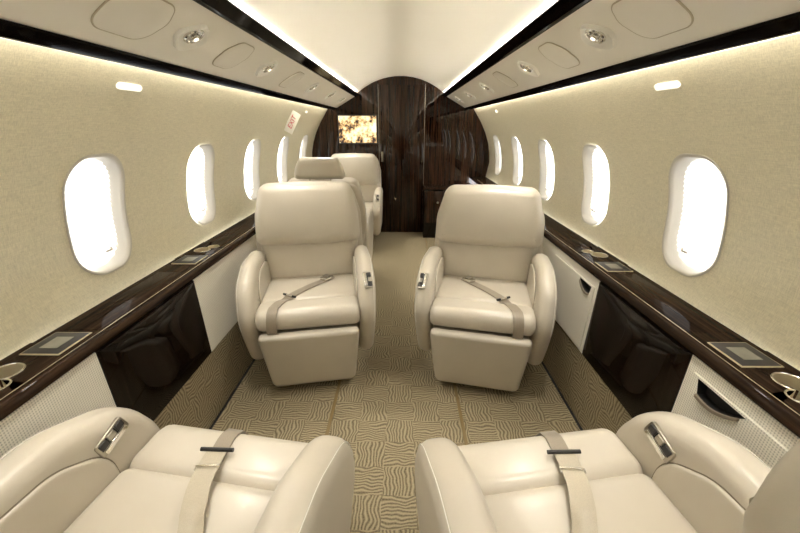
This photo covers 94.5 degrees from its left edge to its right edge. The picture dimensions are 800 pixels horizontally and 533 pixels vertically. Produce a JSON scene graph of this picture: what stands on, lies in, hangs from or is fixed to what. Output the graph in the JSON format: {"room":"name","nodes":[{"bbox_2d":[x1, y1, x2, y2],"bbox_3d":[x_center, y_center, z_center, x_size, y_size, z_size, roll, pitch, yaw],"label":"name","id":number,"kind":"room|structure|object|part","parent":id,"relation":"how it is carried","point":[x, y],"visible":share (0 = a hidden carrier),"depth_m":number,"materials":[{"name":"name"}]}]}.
{"room":"aircraft cabin","nodes":[
{"label":"aircraft cabin","id":0,"kind":"room"},
{"bbox_2d":[0,38,326,359],"bbox_3d":[-0.997,-0.468,1.823,0.234,0.787,5.775,0,21,0],"label":"wall","id":1,"kind":"structure","parent":0,"point":[58,108],"depth_m":1.26,"materials":[{"name":"beige fabric"}]},
{"bbox_2d":[0,352,115,459],"bbox_3d":[-0.931,0.779,0.275,0.036,0.375,1.945,0,21,0],"label":"panel","id":2,"kind":"object","parent":1,"relation":"attached to","point":[84,388],"visible":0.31,"depth_m":1.00,"materials":[{"name":"beige fabric"}]},
{"bbox_2d":[62,153,131,274],"bbox_3d":[-1.114,-0.188,1.359,0.145,0.434,0.286,0,21,0],"label":"window","id":3,"kind":"structure","parent":1,"relation":"in","point":[93,188],"depth_m":1.40,"materials":[{"name":"beige"}]},
{"bbox_2d":[65,159,116,268],"bbox_3d":[-1.133,-0.188,1.359,0.072,0.395,0.253,0,21,0],"label":"blind","id":4,"kind":"object","parent":3,"relation":"attached to","point":[91,187],"depth_m":1.38,"materials":[{"name":"white plastic"}]},
{"bbox_3d":[-1.125,-0.193,1.370,0.061,0.370,0.002,0,21,0],"label":"blind cord","id":5,"kind":"part","parent":3,"relation":"part of","materials":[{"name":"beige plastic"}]},
{"bbox_2d":[0,213,255,420],"bbox_3d":[-0.991,-0.093,1.979,0.181,0.041,5.750,0,21,0],"label":"ledge","id":6,"kind":"object","parent":1,"relation":"attached to","point":[106,320],"visible":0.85,"depth_m":1.23,"materials":[{"name":"brown wood"}]},
{"bbox_2d":[0,363,25,389],"bbox_3d":[-1.014,0.307,0.945,0.080,0.058,0.132,-8,22,-20],"label":"cup holder","id":7,"kind":"object","parent":6,"relation":"on","point":[7,371],"visible":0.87,"depth_m":0.98,"materials":[{"name":"gold metal"}]},
{"bbox_2d":[19,332,91,354],"bbox_3d":[-1.005,0.224,1.085,0.112,0.005,0.120,0,21,0],"label":"screen","id":8,"kind":"object","parent":6,"relation":"on","point":[57,343],"visible":1,"depth_m":1.08,"materials":[{"name":"grey glass"}]},
{"bbox_3d":[-0.995,0.113,1.387,0.120,0.005,0.485,0,21,0],"label":"table lid","id":9,"kind":"part","parent":6,"relation":"part of","materials":[{"name":"brown wood"}]},
{"bbox_2d":[171,255,207,263],"bbox_3d":[-0.999,-0.034,1.761,0.112,0.005,0.120,0,21,0],"label":"screen","id":10,"kind":"object","parent":6,"relation":"on","point":[187,259],"visible":1,"depth_m":1.75,"materials":[{"name":"grey glass"}]},
{"bbox_2d":[194,245,218,251],"bbox_3d":[-1.006,-0.069,1.933,0.081,0.058,0.130,8,22,20],"label":"cup holder","id":11,"kind":"object","parent":6,"relation":"on","point":[202,249],"visible":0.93,"depth_m":1.94,"materials":[{"name":"gold metal"}]},
{"bbox_2d":[116,82,141,91],"bbox_3d":[-0.920,-0.610,1.258,0.018,0.022,0.116,0,21,0],"label":"marker light","id":12,"kind":"object","parent":1,"relation":"attached to","point":[122,86],"visible":1,"depth_m":1.25,"materials":[{"name":"white plastic"}]},
{"bbox_2d":[95,280,211,420],"bbox_3d":[-0.920,0.334,1.446,0.036,0.375,0.554,0,21,0],"label":"panel","id":13,"kind":"object","parent":1,"relation":"attached to","point":[148,363],"visible":0.91,"depth_m":1.39,"materials":[{"name":"brown wood"}]},
{"bbox_2d":[187,144,215,224],"bbox_3d":[-1.108,-0.451,2.048,0.145,0.431,0.283,0,21,0],"label":"window","id":14,"kind":"structure","parent":1,"relation":"in","point":[200,169],"depth_m":2.12,"materials":[{"name":"beige glass"}]},
{"bbox_2d":[188,148,205,220],"bbox_3d":[-1.127,-0.451,2.049,0.072,0.395,0.253,0,21,0],"label":"blind","id":15,"kind":"object","parent":14,"relation":"attached to","point":[197,165],"depth_m":2.09,"materials":[{"name":"white"}]},
{"bbox_2d":[153,321,252,429],"bbox_3d":[-0.904,0.421,2.175,0.042,0.305,5.750,0,21,0],"label":"baseboard","id":16,"kind":"structure","parent":1,"relation":"attached to","point":[198,403],"depth_m":1.75,"materials":[{"name":"beige carpet"}]},
{"bbox_2d":[209,359,255,429],"bbox_3d":[-0.877,0.561,2.228,0.011,0.004,5.750,0,21,0],"label":"trim","id":17,"kind":"structure","parent":16,"relation":"attached to","point":[252,362],"depth_m":1.93,"materials":[{"name":"black carpet"}]},
{"bbox_2d":[193,234,256,350],"bbox_3d":[-0.906,-0.344,3.224,0.036,0.375,3.245,0,21,0],"label":"panel","id":18,"kind":"object","parent":1,"relation":"attached to","point":[215,287],"visible":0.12,"depth_m":1.88,"materials":[{"name":"beige plastic"}]},
{"bbox_2d":[244,139,260,199],"bbox_3d":[-1.102,-0.714,2.738,0.145,0.431,0.283,0,21,0],"label":"window","id":19,"kind":"structure","parent":1,"relation":"in","point":[252,157],"depth_m":2.82,"materials":[{"name":"beige glass"}]},
{"bbox_2d":[245,143,253,195],"bbox_3d":[-1.121,-0.714,2.738,0.072,0.395,0.253,0,21,0],"label":"blind","id":20,"kind":"object","parent":19,"relation":"attached to","point":[249,157],"depth_m":2.80,"materials":[{"name":"white plastic"}]},
{"bbox_2d":[277,136,288,181],"bbox_3d":[-1.097,-0.977,3.428,0.145,0.431,0.283,0,21,0],"label":"window","id":21,"kind":"structure","parent":1,"relation":"in","point":[283,148],"depth_m":3.53,"materials":[{"name":"beige glass"}]},
{"bbox_2d":[278,141,282,181],"bbox_3d":[-1.115,-0.977,3.428,0.072,0.395,0.253,0,21,0],"label":"blind","id":22,"kind":"object","parent":21,"relation":"attached to","point":[280,153],"depth_m":3.52,"materials":[{"name":"white plastic"}]},
{"bbox_2d":[284,110,300,133],"bbox_3d":[-0.926,-1.237,3.175,0.160,0.197,0.012,0,21,0],"label":"exit sign","id":23,"kind":"object","parent":1,"relation":"attached to","point":[294,117],"visible":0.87,"depth_m":3.17,"materials":[{"name":"white plastic"}]},
{"bbox_2d":[299,134,307,157],"bbox_3d":[-1.091,-1.239,4.117,0.145,0.434,0.286,0,21,0],"label":"window","id":24,"kind":"structure","parent":1,"relation":"in","point":[302,153],"depth_m":4.20,"materials":[{"name":"beige plastic"}]},
{"bbox_2d":[229,0,557,92],"bbox_3d":[-0.015,-1.083,1.594,1.260,0.176,5.750,0,21,0],"label":"ceiling","id":25,"kind":"structure","parent":0,"point":[361,43],"depth_m":1.93,"materials":[{"name":"white"}]},
{"bbox_2d":[0,0,353,107],"bbox_3d":[-0.662,-0.915,1.664,0.234,0.138,5.750,0,21,0],"label":"panel","id":26,"kind":"object","parent":25,"relation":"attached to","point":[70,18],"visible":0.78,"depth_m":1.15,"materials":[{"name":"white plastic"}]},
{"bbox_2d":[91,0,174,38],"bbox_3d":[-0.663,-0.631,0.932,0.139,0.080,0.222,0,21,0],"label":"hatch","id":27,"kind":"object","parent":26,"relation":"attached to","point":[129,19],"visible":1,"depth_m":0.93,"materials":[{"name":"white plastic"}]},
{"bbox_2d":[0,18,336,109],"bbox_3d":[-0.792,-0.843,1.692,0.050,0.033,5.750,0,21,0],"label":"trim","id":28,"kind":"structure","parent":26,"relation":"attached to","point":[10,30],"depth_m":1.02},
{"bbox_2d":[173,24,208,50],"bbox_3d":[-0.656,-0.717,1.161,0.108,0.069,0.133,-13,24,-30],"label":"air vent","id":29,"kind":"object","parent":26,"relation":"attached to","point":[196,36],"visible":1,"depth_m":1.15,"materials":[{"name":"white plastic"}]},
{"bbox_2d":[212,42,254,68],"bbox_3d":[-0.659,-0.835,1.469,0.139,0.080,0.193,0,21,0],"label":"hatch","id":30,"kind":"object","parent":26,"relation":"attached to","point":[232,56],"visible":1,"depth_m":1.46,"materials":[{"name":"white plastic"}]},
{"bbox_2d":[255,61,277,76],"bbox_3d":[-0.650,-0.961,1.801,0.108,0.069,0.133,-13,24,-30],"label":"air vent","id":31,"kind":"object","parent":26,"relation":"attached to","point":[267,68],"visible":1,"depth_m":1.79,"materials":[{"name":"white plastic"}]},
{"bbox_2d":[279,72,303,87],"bbox_3d":[-0.652,-1.126,2.231,0.139,0.080,0.193,0,21,0],"label":"hatch","id":32,"kind":"object","parent":26,"relation":"attached to","point":[292,79],"visible":1,"depth_m":2.22,"materials":[{"name":"white plastic"}]},
{"bbox_2d":[304,82,318,92],"bbox_3d":[-0.643,-1.303,2.699,0.108,0.069,0.133,-13,24,-30],"label":"air vent","id":33,"kind":"object","parent":26,"relation":"attached to","point":[312,87],"visible":1,"depth_m":2.68,"materials":[{"name":"white"}]},
{"bbox_2d":[324,91,335,99],"bbox_3d":[-0.637,-1.559,3.371,0.108,0.069,0.133,-13,24,-30],"label":"air vent","id":34,"kind":"object","parent":26,"relation":"attached to","point":[330,95],"visible":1,"depth_m":3.35,"materials":[{"name":"white plastic"}]},
{"bbox_2d":[193,0,359,96],"bbox_3d":[-0.533,-0.977,1.639,0.084,0.028,5.750,0,21,0],"label":"trim","id":35,"kind":"structure","parent":25,"relation":"attached to","point":[225,9],"depth_m":1.41,"materials":[{"name":"plastic"}]},
{"bbox_2d":[442,0,591,96],"bbox_3d":[0.503,-0.974,1.631,0.084,0.028,5.750,0,21,0],"label":"trim","id":36,"kind":"structure","parent":25,"relation":"attached to","point":[561,9],"depth_m":1.40,"materials":[{"name":"plastic"}]},
{"bbox_2d":[447,0,799,107],"bbox_3d":[0.632,-0.911,1.654,0.234,0.138,5.750,0,21,0],"label":"panel","id":37,"kind":"object","parent":25,"relation":"attached to","point":[712,18],"visible":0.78,"depth_m":1.13,"materials":[{"name":"white plastic"}]},
{"bbox_2d":[464,91,475,98],"bbox_3d":[0.635,-1.556,3.361,0.108,0.069,0.133,-13,24,-30],"label":"air vent","id":38,"kind":"object","parent":37,"relation":"attached to","point":[465,92],"visible":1,"depth_m":3.34,"materials":[{"name":"white plastic"}]},
{"bbox_2d":[479,82,493,92],"bbox_3d":[0.629,-1.299,2.688,0.108,0.069,0.133,-13,24,-30],"label":"air vent","id":39,"kind":"object","parent":37,"relation":"attached to","point":[484,86],"visible":1,"depth_m":2.67,"materials":[{"name":"white metal"}]},
{"bbox_2d":[493,71,517,87],"bbox_3d":[0.631,-1.122,2.221,0.139,0.080,0.193,0,21,0],"label":"hatch","id":40,"kind":"object","parent":37,"relation":"attached to","point":[501,77],"visible":1,"depth_m":2.21,"materials":[{"name":"white plastic"}]},
{"bbox_2d":[517,61,539,76],"bbox_3d":[0.622,-0.957,1.791,0.108,0.069,0.133,-13,24,-30],"label":"air vent","id":41,"kind":"object","parent":37,"relation":"attached to","point":[527,68],"visible":1,"depth_m":1.78,"materials":[{"name":"white plastic"}]},
{"bbox_2d":[538,42,579,68],"bbox_3d":[0.625,-0.832,1.460,0.139,0.080,0.193,0,21,0],"label":"hatch","id":42,"kind":"object","parent":37,"relation":"attached to","point":[560,56],"visible":1,"depth_m":1.45,"materials":[{"name":"white plastic"}]},
{"bbox_2d":[580,24,615,49],"bbox_3d":[0.617,-0.713,1.151,0.108,0.069,0.133,-13,24,-30],"label":"air vent","id":43,"kind":"object","parent":37,"relation":"attached to","point":[595,36],"visible":1,"depth_m":1.14,"materials":[{"name":"white plastic"}]},
{"bbox_2d":[611,0,693,38],"bbox_3d":[0.620,-0.627,0.922,0.139,0.080,0.222,0,21,0],"label":"hatch","id":44,"kind":"object","parent":37,"relation":"attached to","point":[652,19],"visible":1,"depth_m":0.92,"materials":[{"name":"white plastic"}]},
{"bbox_2d":[212,232,580,532],"bbox_3d":[-0.015,0.580,2.228,1.800,0.030,5.750,0,21,0],"label":"floor","id":45,"kind":"structure","parent":0,"point":[394,402],"depth_m":1.86,"materials":[{"name":"beige carpet"}]},
{"bbox_2d":[0,407,354,532],"bbox_3d":[-0.527,0.550,0.695,0.717,1.109,0.878,3,21,9],"label":"seat","id":46,"kind":"object","parent":45,"relation":"on","point":[107,469],"visible":1,"depth_m":0.87,"materials":[{"name":"beige leather"}]},
{"bbox_3d":[-0.807,0.633,0.880,0.119,0.496,0.586,3,21,9],"label":"armrest","id":47,"kind":"part","parent":46,"relation":"part of","materials":[{"name":"beige leather"}]},
{"bbox_2d":[98,440,108,451],"bbox_3d":[-0.737,0.446,0.920,0.006,0.023,0.025,3,21,9],"label":"switch","id":48,"kind":"object","parent":46,"relation":"attached to","point":[104,444],"depth_m":0.92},
{"bbox_2d":[94,417,128,457],"bbox_3d":[-0.738,0.435,0.948,0.014,0.069,0.096,3,21,9],"label":"switch plate","id":49,"kind":"object","parent":46,"relation":"attached to","point":[111,434],"depth_m":0.94,"materials":[{"name":"silver metal"}]},
{"bbox_2d":[106,430,116,440],"bbox_3d":[-0.733,0.428,0.940,0.006,0.023,0.025,3,21,9],"label":"switch","id":50,"kind":"object","parent":46,"relation":"attached to","point":[111,435],"depth_m":0.94,"materials":[{"name":"silver metal"}]},
{"bbox_3d":[-0.731,0.445,0.954,0.006,0.035,0.071,3,21,7],"label":"lever","id":51,"kind":"part","parent":46,"relation":"part of","materials":[{"name":"silver metal"}]},
{"bbox_2d":[114,420,123,429],"bbox_3d":[-0.730,0.411,0.961,0.006,0.023,0.025,3,21,9],"label":"switch","id":52,"kind":"object","parent":46,"relation":"attached to","point":[118,424],"depth_m":0.96,"materials":[{"name":"grey plastic"}]},
{"bbox_2d":[63,468,273,532],"bbox_3d":[-0.520,0.661,0.784,0.498,0.124,0.405,3,21,9],"label":"seat cushion","id":53,"kind":"object","parent":46,"relation":"on","point":[128,500],"depth_m":0.88,"materials":[{"name":"beige leather"}]},
{"bbox_3d":[-0.217,0.668,0.789,0.119,0.496,0.586,3,21,9],"label":"armrest","id":54,"kind":"part","parent":46,"relation":"part of","materials":[{"name":"beige leather"}]},
{"bbox_2d":[235,181,375,385],"bbox_3d":[-0.502,0.071,2.079,0.681,1.018,0.773,-4,21,-9],"label":"seat","id":55,"kind":"object","parent":45,"relation":"on","point":[305,299],"visible":1,"depth_m":1.96,"materials":[{"name":"beige leather"}]},
{"bbox_3d":[-0.780,0.196,2.027,0.101,0.496,0.586,-4,21,-9],"label":"armrest","id":56,"kind":"part","parent":55,"relation":"part of","materials":[{"name":"beige leather"}]},
{"bbox_3d":[-0.541,-0.313,2.166,0.596,0.363,0.221,-4,21,-9],"label":"backrest","id":57,"kind":"part","parent":55,"relation":"part of","materials":[{"name":"beige leather"}]},
{"bbox_2d":[261,274,356,303],"bbox_3d":[-0.503,0.152,2.119,0.498,0.124,0.405,-4,21,-9],"label":"seat cushion","id":58,"kind":"object","parent":55,"relation":"on","point":[295,286],"depth_m":2.05,"materials":[{"name":"beige leather"}]},
{"bbox_3d":[-0.540,-0.061,2.259,0.572,0.289,0.154,-4,21,-9],"label":"backrest","id":59,"kind":"part","parent":55,"relation":"part of","materials":[{"name":"beige leather"}]},
{"bbox_3d":[-0.209,0.160,2.121,0.101,0.496,0.586,-4,21,-9],"label":"armrest","id":60,"kind":"part","parent":55,"relation":"part of","materials":[{"name":"beige leather"}]},
{"bbox_3d":[-0.172,0.064,1.849,0.014,0.051,0.057,-5,22,-14],"label":"lever","id":61,"kind":"part","parent":55,"relation":"part of","materials":[{"name":"silver metal"}]},
{"bbox_2d":[362,272,372,287],"bbox_3d":[-0.162,0.067,1.859,0.051,0.067,0.076,-4,21,-9],"label":"switch plate","id":62,"kind":"object","parent":55,"relation":"attached to","point":[367,277],"depth_m":1.85,"materials":[{"name":"silver metal"}]},
{"bbox_2d":[288,157,373,258],"bbox_3d":[-0.566,-0.361,3.085,0.657,1.109,0.760,0,21,0],"label":"seat","id":63,"kind":"object","parent":45,"relation":"on","point":[306,168],"visible":0.3,"depth_m":2.59,"materials":[{"name":"beige leather"}]},
{"bbox_3d":[-0.568,-0.521,2.789,0.593,0.310,0.209,0,21,0],"label":"backrest","id":64,"kind":"part","parent":63,"relation":"part of","materials":[{"name":"beige leather"}]},
{"bbox_3d":[-0.282,-0.239,3.169,0.089,0.496,0.586,0,21,0],"label":"armrest","id":65,"kind":"part","parent":63,"relation":"part of","materials":[{"name":"beige leather"}]},
{"bbox_2d":[325,235,376,434],"bbox_3d":[-0.329,0.565,2.219,0.016,0.004,5.740,0,21,0],"label":"floor track","id":66,"kind":"object","parent":45,"relation":"on","point":[339,381],"visible":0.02,"depth_m":1.85,"materials":[{"name":"brown metal"}]},
{"bbox_2d":[331,153,382,234],"bbox_3d":[-0.542,-0.750,4.234,0.681,1.018,0.773,0,21,0],"label":"seat","id":67,"kind":"object","parent":45,"relation":"on","point":[365,168],"visible":0.38,"depth_m":4.24,"materials":[{"name":"beige leather"}]},
{"bbox_3d":[-0.540,-1.135,4.324,0.596,0.363,0.221,0,21,0],"label":"backrest","id":68,"kind":"part","parent":67,"relation":"part of","materials":[{"name":"beige leather"}]},
{"bbox_2d":[365,202,372,207],"bbox_3d":[-0.542,-0.669,4.274,0.498,0.124,0.405,0,21,0],"label":"seat cushion","id":69,"kind":"object","parent":67,"relation":"on","point":[368,204],"depth_m":4.21,"materials":[{"name":"beige leather"}]},
{"bbox_3d":[-0.540,-0.883,4.418,0.572,0.289,0.154,0,21,0],"label":"backrest","id":70,"kind":"part","parent":67,"relation":"part of","materials":[{"name":"beige leather"}]},
{"bbox_3d":[-0.252,-0.642,4.226,0.101,0.496,0.586,0,21,0],"label":"armrest","id":71,"kind":"part","parent":67,"relation":"part of","materials":[{"name":"beige leather"}]},
{"bbox_2d":[422,184,470,237],"bbox_3d":[0.589,-0.694,4.644,0.615,0.630,0.297,0,21,0],"label":"base cabinet","id":72,"kind":"object","parent":45,"relation":"on","point":[433,194],"visible":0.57,"depth_m":4.52,"materials":[{"name":"brown wood"}]},
{"bbox_3d":[0.403,-0.723,4.503,0.205,0.385,0.012,0,21,0],"label":"door","id":73,"kind":"part","parent":72,"relation":"part of","materials":[{"name":"brown wood"}]},
{"bbox_2d":[425,238,467,444],"bbox_3d":[0.299,0.567,2.215,0.016,0.004,5.740,0,21,0],"label":"floor track","id":74,"kind":"object","parent":45,"relation":"on","point":[454,384],"visible":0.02,"depth_m":1.82,"materials":[{"name":"brown metal"}]},
{"bbox_2d":[414,184,556,391],"bbox_3d":[0.466,0.091,2.050,0.681,1.003,0.769,5,21,13],"label":"seat","id":75,"kind":"object","parent":45,"relation":"on","point":[485,304],"visible":1,"depth_m":1.93,"materials":[{"name":"beige leather"}]},
{"bbox_2d":[417,272,428,288],"bbox_3d":[0.114,0.071,1.847,0.051,0.067,0.076,5,21,13],"label":"switch plate","id":76,"kind":"object","parent":75,"relation":"attached to","point":[423,277],"depth_m":1.84,"materials":[{"name":"silver metal"}]},
{"bbox_3d":[0.124,0.069,1.837,0.014,0.051,0.057,7,22,17],"label":"lever","id":77,"kind":"part","parent":75,"relation":"part of","materials":[{"name":"silver metal"}]},
{"bbox_3d":[0.174,0.166,2.107,0.101,0.496,0.586,5,21,13],"label":"armrest","id":78,"kind":"part","parent":75,"relation":"part of","materials":[{"name":"beige leather"}]},
{"bbox_2d":[435,275,531,307],"bbox_3d":[0.468,0.164,2.088,0.498,0.124,0.405,5,21,13],"label":"seat cushion","id":79,"kind":"object","parent":75,"relation":"on","point":[480,288],"depth_m":2.03,"materials":[{"name":"beige leather"}]},
{"bbox_3d":[0.517,-0.048,2.226,0.572,0.289,0.154,5,21,13],"label":"backrest","id":80,"kind":"part","parent":75,"relation":"part of","materials":[{"name":"beige leather"}]},
{"bbox_3d":[0.517,-0.292,2.133,0.595,0.348,0.218,5,21,13],"label":"backrest","id":81,"kind":"part","parent":75,"relation":"part of","materials":[{"name":"beige leather"}]},
{"bbox_3d":[0.738,0.214,1.981,0.101,0.496,0.586,5,21,13],"label":"armrest","id":82,"kind":"part","parent":75,"relation":"part of","materials":[{"name":"beige leather"}]},
{"bbox_2d":[415,411,799,532],"bbox_3d":[0.439,0.555,0.683,0.717,1.108,0.877,-3,21,-8],"label":"seat","id":83,"kind":"object","parent":45,"relation":"on","point":[660,472],"visible":1,"depth_m":0.85,"materials":[{"name":"beige leather"}]},
{"bbox_3d":[0.129,0.671,0.781,0.119,0.496,0.586,-3,21,-8],"label":"armrest","id":84,"kind":"part","parent":83,"relation":"part of","materials":[{"name":"beige leather"}]},
{"bbox_2d":[484,473,696,532],"bbox_3d":[0.433,0.665,0.772,0.498,0.124,0.405,-3,21,-8],"label":"seat cushion","id":85,"kind":"object","parent":83,"relation":"on","point":[624,502],"depth_m":0.87,"materials":[{"name":"beige leather"}]},
{"bbox_2d":[648,424,656,434],"bbox_3d":[0.646,0.417,0.946,0.006,0.023,0.025,-3,21,-8],"label":"switch","id":86,"kind":"object","parent":83,"relation":"attached to","point":[652,428],"depth_m":0.94,"materials":[{"name":"grey plastic"}]},
{"bbox_3d":[0.647,0.451,0.939,0.006,0.035,0.071,-2,21,-7],"label":"lever","id":87,"kind":"part","parent":83,"relation":"part of","materials":[{"name":"silver metal"}]},
{"bbox_2d":[655,434,663,445],"bbox_3d":[0.649,0.434,0.925,0.006,0.023,0.025,-3,21,-8],"label":"switch","id":88,"kind":"object","parent":83,"relation":"attached to","point":[659,438],"depth_m":0.92,"materials":[{"name":"silver metal"}]},
{"bbox_2d":[644,421,675,462],"bbox_3d":[0.655,0.441,0.933,0.014,0.069,0.096,-3,21,-8],"label":"switch plate","id":89,"kind":"object","parent":83,"relation":"attached to","point":[659,436],"depth_m":0.93,"materials":[{"name":"silver metal"}]},
{"bbox_2d":[662,445,671,456],"bbox_3d":[0.652,0.451,0.905,0.006,0.023,0.025,-3,21,-8],"label":"switch","id":90,"kind":"object","parent":83,"relation":"attached to","point":[665,449],"depth_m":0.90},
{"bbox_3d":[0.721,0.639,0.865,0.119,0.496,0.586,-3,21,-8],"label":"armrest","id":91,"kind":"part","parent":83,"relation":"part of","materials":[{"name":"beige leather"}]},
{"bbox_2d":[312,76,488,212],"bbox_3d":[0.007,-1.336,4.596,2.242,1.864,0.040,0,21,0],"label":"wall","id":92,"kind":"structure","parent":0,"point":[456,148],"depth_m":4.48,"materials":[{"name":"brown wood"}]},
{"bbox_2d":[337,115,377,143],"bbox_3d":[-0.508,-1.647,4.448,0.472,0.330,0.024,0,21,0],"label":"television","id":93,"kind":"object","parent":92,"relation":"attached to","point":[352,129],"visible":1,"depth_m":4.44,"materials":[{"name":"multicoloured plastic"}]},
{"bbox_2d":[378,84,425,231],"bbox_3d":[0.019,-1.277,4.574,0.555,1.770,0.042,0,21,0],"label":"door","id":94,"kind":"structure","parent":92,"relation":"in","point":[401,111],"depth_m":4.55,"materials":[{"name":"brown wood"}]},
{"bbox_2d":[541,361,582,430],"bbox_3d":[0.846,0.566,2.215,0.011,0.004,5.750,0,21,0],"label":"trim","id":95,"kind":"structure","parent":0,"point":[544,366],"depth_m":1.91,"materials":[{"name":"black carpet"}]},
{"bbox_2d":[474,33,799,370],"bbox_3d":[0.967,-0.463,1.809,0.234,0.787,5.775,0,21,0],"label":"wall","id":96,"kind":"structure","parent":0,"point":[738,108],"depth_m":1.21,"materials":[{"name":"beige fabric"}]},
{"bbox_2d":[493,134,501,175],"bbox_3d":[1.098,-1.233,4.101,0.145,0.434,0.286,0,21,0],"label":"window","id":97,"kind":"structure","parent":96,"relation":"in","point":[498,154],"depth_m":4.21,"materials":[{"name":"beige glass"}]},
{"bbox_2d":[511,136,522,184],"bbox_3d":[1.092,-0.970,3.412,0.145,0.431,0.283,0,21,0],"label":"window","id":98,"kind":"structure","parent":96,"relation":"in","point":[516,149],"depth_m":3.51,"materials":[{"name":"beige glass"}]},
{"bbox_2d":[517,142,521,181],"bbox_3d":[1.111,-0.970,3.412,0.072,0.395,0.253,0,21,0],"label":"blind","id":99,"kind":"object","parent":98,"relation":"attached to","point":[519,154],"depth_m":3.51,"materials":[{"name":"white"}]},
{"bbox_2d":[476,184,600,352],"bbox_3d":[0.891,-0.282,3.061,0.041,0.375,2.925,0,21,0],"label":"panel","id":100,"kind":"object","parent":96,"relation":"attached to","point":[577,288],"visible":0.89,"depth_m":1.86,"materials":[{"name":"beige plastic"}]},
{"bbox_3d":[0.881,0.163,1.933,0.040,0.322,0.460,0,21,0],"label":"door","id":101,"kind":"part","parent":100,"relation":"part of","materials":[{"name":"beige plastic"}]},
{"bbox_2d":[538,139,553,200],"bbox_3d":[1.086,-0.708,2.722,0.145,0.431,0.283,0,21,0],"label":"window","id":102,"kind":"structure","parent":96,"relation":"in","point":[546,180],"depth_m":2.81,"materials":[{"name":"beige glass"}]},
{"bbox_2d":[545,143,552,196],"bbox_3d":[1.105,-0.708,2.722,0.072,0.395,0.253,0,21,0],"label":"blind","id":103,"kind":"object","parent":102,"relation":"attached to","point":[548,155],"depth_m":2.79,"materials":[{"name":"white"}]},
{"bbox_2d":[543,320,631,434],"bbox_3d":[0.874,0.426,2.162,0.042,0.305,5.750,0,21,0],"label":"baseboard","id":104,"kind":"structure","parent":96,"relation":"attached to","point":[593,404],"depth_m":1.75,"materials":[{"name":"beige carpet"}]},
{"bbox_2d":[581,144,608,225],"bbox_3d":[1.081,-0.445,2.032,0.145,0.431,0.283,0,21,0],"label":"window","id":105,"kind":"structure","parent":96,"relation":"in","point":[595,194],"depth_m":2.10,"materials":[{"name":"beige glass"}]},
{"bbox_2d":[591,148,607,220],"bbox_3d":[1.099,-0.445,2.032,0.072,0.395,0.253,0,21,0],"label":"blind","id":106,"kind":"object","parent":105,"relation":"attached to","point":[599,169],"depth_m":2.08,"materials":[{"name":"white"}]},
{"bbox_2d":[465,12,799,109],"bbox_3d":[0.762,-0.839,1.681,0.050,0.033,5.750,0,21,0],"label":"trim","id":107,"kind":"structure","parent":96,"relation":"attached to","point":[788,24],"depth_m":0.96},
{"bbox_2d":[471,176,799,437],"bbox_3d":[0.960,-0.088,1.965,0.181,0.041,5.750,0,21,0],"label":"ledge","id":108,"kind":"object","parent":96,"relation":"attached to","point":[686,324],"visible":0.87,"depth_m":1.19,"materials":[{"name":"brown wood"}]},
{"bbox_2d":[581,249,607,257],"bbox_3d":[0.968,-0.039,1.855,0.080,0.058,0.130,-16,26,-36],"label":"cup holder","id":109,"kind":"object","parent":108,"relation":"on","point":[596,254],"visible":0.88,"depth_m":1.86,"materials":[{"name":"gold metal"}]},
{"bbox_2d":[595,262,632,271],"bbox_3d":[0.964,0.000,1.672,0.112,0.005,0.120,0,21,0],"label":"screen","id":110,"kind":"object","parent":108,"relation":"on","point":[608,266],"visible":1,"depth_m":1.66,"materials":[{"name":"grey glass"}]},
{"bbox_3d":[0.955,0.119,1.372,0.120,0.005,0.485,0,21,0],"label":"table lid","id":111,"kind":"part","parent":108,"relation":"part of","materials":[{"name":"brown wood"}]},
{"bbox_2d":[707,342,783,367],"bbox_3d":[0.959,0.244,1.032,0.112,0.005,0.120,0,21,0],"label":"screen","id":112,"kind":"object","parent":108,"relation":"on","point":[744,355],"visible":1,"depth_m":1.02,"materials":[{"name":"grey glass"}]},
{"bbox_2d":[770,372,799,402],"bbox_3d":[0.959,0.321,0.911,0.081,0.058,0.132,17,27,38],"label":"cup holder","id":113,"kind":"object","parent":108,"relation":"on","point":[784,379],"visible":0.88,"depth_m":0.94,"materials":[{"name":"gold metal"}]},
{"bbox_2d":[582,282,692,417],"bbox_3d":[0.879,0.339,1.433,0.036,0.375,0.554,0,21,0],"label":"wall panel","id":114,"kind":"object","parent":96,"relation":"attached to","point":[643,366],"visible":0.91,"depth_m":1.38,"materials":[{"name":"brown wood"}]},
{"bbox_2d":[654,81,680,90],"bbox_3d":[0.881,-0.596,1.221,0.018,0.022,0.116,0,21,0],"label":"marker light","id":115,"kind":"object","parent":96,"relation":"attached to","point":[674,84],"visible":1,"depth_m":1.21,"materials":[{"name":"white plastic"}]},
{"bbox_2d":[662,153,729,276],"bbox_3d":[1.075,-0.182,1.343,0.145,0.434,0.286,0,21,0],"label":"window","id":116,"kind":"structure","parent":96,"relation":"in","point":[698,193],"depth_m":1.38,"materials":[{"name":"beige plastic"}]},
{"bbox_3d":[1.086,-0.186,1.354,0.061,0.370,0.002,0,21,0],"label":"blind cord","id":117,"kind":"part","parent":116,"relation":"part of","materials":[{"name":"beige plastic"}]},
{"bbox_2d":[677,159,726,270],"bbox_3d":[1.094,-0.182,1.343,0.072,0.395,0.253,0,21,0],"label":"window pane","id":118,"kind":"object","parent":116,"relation":"attached to","point":[701,187],"depth_m":1.37,"materials":[{"name":"white glass"}]},
{"bbox_2d":[672,355,799,469],"bbox_3d":[0.868,0.784,0.262,0.041,0.375,1.945,0,21,0],"label":"panel","id":119,"kind":"object","parent":96,"relation":"attached to","point":[705,397],"visible":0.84,"depth_m":0.98,"materials":[{"name":"beige fabric"}]}
]}

